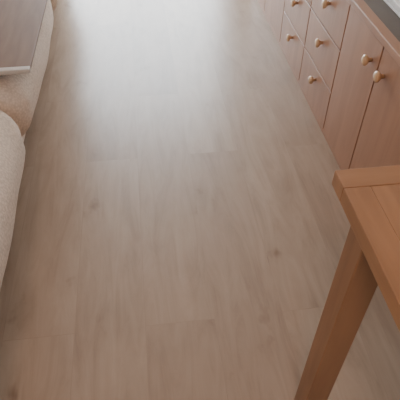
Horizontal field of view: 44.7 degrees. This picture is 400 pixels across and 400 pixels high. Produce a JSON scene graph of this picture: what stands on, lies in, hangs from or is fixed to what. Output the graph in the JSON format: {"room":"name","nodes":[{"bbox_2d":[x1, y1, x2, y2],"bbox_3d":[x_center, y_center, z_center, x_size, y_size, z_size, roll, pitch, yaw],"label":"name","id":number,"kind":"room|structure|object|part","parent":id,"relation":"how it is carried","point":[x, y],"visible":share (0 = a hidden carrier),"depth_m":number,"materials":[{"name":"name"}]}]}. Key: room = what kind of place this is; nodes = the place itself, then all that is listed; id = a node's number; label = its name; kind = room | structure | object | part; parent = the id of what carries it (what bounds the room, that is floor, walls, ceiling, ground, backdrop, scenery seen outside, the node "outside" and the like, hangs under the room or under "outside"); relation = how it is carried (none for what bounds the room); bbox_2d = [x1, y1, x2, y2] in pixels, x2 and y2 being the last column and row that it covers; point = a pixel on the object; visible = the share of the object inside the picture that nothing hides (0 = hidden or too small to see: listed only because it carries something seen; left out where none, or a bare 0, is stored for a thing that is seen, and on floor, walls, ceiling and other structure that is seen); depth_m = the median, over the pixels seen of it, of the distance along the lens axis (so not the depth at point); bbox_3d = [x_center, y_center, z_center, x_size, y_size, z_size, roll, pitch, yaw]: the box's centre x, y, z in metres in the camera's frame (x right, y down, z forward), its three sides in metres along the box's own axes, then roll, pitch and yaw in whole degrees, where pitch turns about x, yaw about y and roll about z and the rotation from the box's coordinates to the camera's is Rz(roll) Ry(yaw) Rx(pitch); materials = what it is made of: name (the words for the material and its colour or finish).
{"room":"kitchen","nodes":[
{"label":"kitchen","id":0,"kind":"room"},
{"bbox_2d":[0,0,399,399],"bbox_3d":[-0.393,0.279,1.633,2.950,0.100,7.200,-5,45,-5],"label":"floor","id":1,"kind":"structure","parent":0,"point":[181,225],"depth_m":1.76,"materials":[{"name":"laminate"}]},
{"bbox_2d":[0,0,57,289],"bbox_3d":[-1.218,-0.575,1.837,1.207,0.821,3.742,-5,45,-5],"label":"sofa","id":2,"kind":"object","parent":1,"relation":"on","point":[19,93],"visible":0.7,"depth_m":1.60,"materials":[{"name":"fabric"}]},
{"bbox_2d":[0,110,24,289],"bbox_3d":[-0.955,0.187,1.200,0.910,0.285,1.198,-5,45,-5],"label":"seat cushion","id":3,"kind":"object","parent":2,"relation":"on","point":[12,148],"depth_m":1.41,"materials":[{"name":"fabric"}]},
{"bbox_2d":[0,0,47,74],"bbox_3d":[-0.964,-0.837,2.005,0.670,0.015,1.275,-5,45,-5],"label":"wooden tray","id":4,"kind":"object","parent":2,"relation":"on","point":[20,20],"visible":1,"depth_m":1.77,"materials":[{"name":"brown wood"}]},
{"bbox_2d":[0,0,53,135],"bbox_3d":[-1.089,-0.574,1.964,0.919,0.283,1.056,-5,45,-5],"label":"seat cushion","id":5,"kind":"object","parent":2,"relation":"on","point":[19,93],"depth_m":1.72,"materials":[{"name":"fabric"}]},
{"bbox_2d":[50,0,57,10],"bbox_3d":[-1.208,-1.290,2.684,0.919,0.283,1.074,-5,45,-5],"label":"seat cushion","id":6,"kind":"object","parent":2,"relation":"on","point":[53,2],"depth_m":2.43,"materials":[{"name":"fabric"}]},
{"bbox_2d":[257,0,399,169],"bbox_3d":[0.683,-0.865,2.284,0.479,0.600,2.240,-5,45,-5],"label":"sideboard","id":7,"kind":"object","parent":1,"relation":"on","point":[343,56],"visible":0.95,"depth_m":1.81,"materials":[{"name":"brown wood"}]},
{"bbox_3d":[0.375,-1.483,2.909,0.017,0.550,0.395,-5,45,-5],"label":"door panel","id":8,"kind":"part","parent":7,"relation":"part of","materials":[{"name":"brown wood"}]},
{"bbox_3d":[0.423,-1.203,2.628,0.017,0.550,0.395,-5,45,-5],"label":"door panel","id":9,"kind":"part","parent":7,"relation":"part of","materials":[{"name":"brown wood"}]},
{"bbox_3d":[0.449,-0.813,2.438,0.032,0.036,0.036,-5,45,-5],"label":"knob","id":10,"kind":"part","parent":7,"relation":"part of","materials":[{"name":"brown wood"}]},
{"bbox_3d":[0.471,-0.792,2.477,0.017,0.180,0.395,-5,45,-5],"label":"drawer","id":11,"kind":"part","parent":7,"relation":"part of","materials":[{"name":"brown wood"}]},
{"bbox_3d":[0.449,-0.937,2.314,0.032,0.036,0.036,-5,45,-5],"label":"knob","id":12,"kind":"part","parent":7,"relation":"part of","materials":[{"name":"brown wood"}]},
{"bbox_3d":[0.471,-0.923,2.346,0.017,0.180,0.395,-5,45,-5],"label":"drawer","id":13,"kind":"part","parent":7,"relation":"part of","materials":[{"name":"brown wood"}]},
{"bbox_3d":[0.497,-0.533,2.156,0.032,0.036,0.036,-5,45,-5],"label":"knob","id":14,"kind":"part","parent":7,"relation":"part of","materials":[{"name":"brown wood"}]},
{"bbox_3d":[0.519,-0.511,2.196,0.017,0.180,0.395,-5,45,-5],"label":"drawer","id":15,"kind":"part","parent":7,"relation":"part of","materials":[{"name":"brown wood"}]},
{"bbox_3d":[0.497,-0.656,2.033,0.032,0.036,0.036,-5,45,-5],"label":"knob","id":16,"kind":"part","parent":7,"relation":"part of","materials":[{"name":"brown wood"}]},
{"bbox_3d":[0.519,-0.642,2.065,0.017,0.180,0.395,-5,45,-5],"label":"drawer","id":17,"kind":"part","parent":7,"relation":"part of","materials":[{"name":"brown wood"}]},
{"bbox_3d":[0.497,-0.773,1.917,0.032,0.036,0.036,-5,45,-5],"label":"knob","id":18,"kind":"part","parent":7,"relation":"part of","materials":[{"name":"brown wood"}]},
{"bbox_3d":[0.519,-0.773,1.934,0.017,0.180,0.395,-5,45,-5],"label":"drawer","id":19,"kind":"part","parent":7,"relation":"part of","materials":[{"name":"brown wood"}]},
{"bbox_3d":[0.562,-0.394,1.815,0.017,0.550,0.305,-5,45,-5],"label":"door panel","id":20,"kind":"part","parent":7,"relation":"part of","materials":[{"name":"brown wood"}]},
{"bbox_3d":[0.550,-0.462,1.604,0.032,0.036,0.036,-5,45,-5],"label":"knob","id":21,"kind":"part","parent":7,"relation":"part of","materials":[{"name":"brown wood"}]},
{"bbox_3d":[0.599,-0.176,1.597,0.017,0.550,0.305,-5,45,-5],"label":"door panel","id":22,"kind":"part","parent":7,"relation":"part of","materials":[{"name":"brown wood"}]},
{"bbox_3d":[0.563,-0.388,1.530,0.032,0.036,0.036,-5,45,-5],"label":"knob","id":23,"kind":"part","parent":7,"relation":"part of","materials":[{"name":"brown wood"}]},
{"bbox_3d":[0.713,-1.070,2.085,0.418,0.022,2.240,-5,45,-5],"label":"panel","id":24,"kind":"part","parent":7,"relation":"part of","materials":[{"name":"brown wood"}]},
{"bbox_2d":[384,0,399,17],"bbox_3d":[0.769,-0.773,1.750,0.285,0.030,0.540,-5,45,-5],"label":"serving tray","id":25,"kind":"object","parent":7,"relation":"on","point":[394,5],"visible":1,"depth_m":1.62,"materials":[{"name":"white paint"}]},
{"bbox_2d":[294,165,399,399],"bbox_3d":[0.684,0.653,0.648,0.762,0.760,1.332,-5,45,-5],"label":"dining table","id":26,"kind":"object","parent":1,"relation":"on","point":[369,198],"visible":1,"depth_m":0.81,"materials":[{"name":"brown wood"}]},
{"bbox_3d":[0.278,0.300,1.025,0.055,0.728,0.055,-5,45,-5],"label":"leg","id":27,"kind":"part","parent":26,"relation":"part of","materials":[{"name":"brown wood"}]},
{"bbox_3d":[0.607,-0.056,0.844,0.762,0.032,0.045,-5,45,-5],"label":"frame","id":28,"kind":"part","parent":26,"relation":"part of","materials":[{"name":"brown wood"}]},
{"bbox_3d":[0.331,0.441,0.345,0.045,0.032,1.287,-5,45,-5],"label":"frame","id":29,"kind":"part","parent":26,"relation":"part of","materials":[{"name":"brown wood"}]}
]}

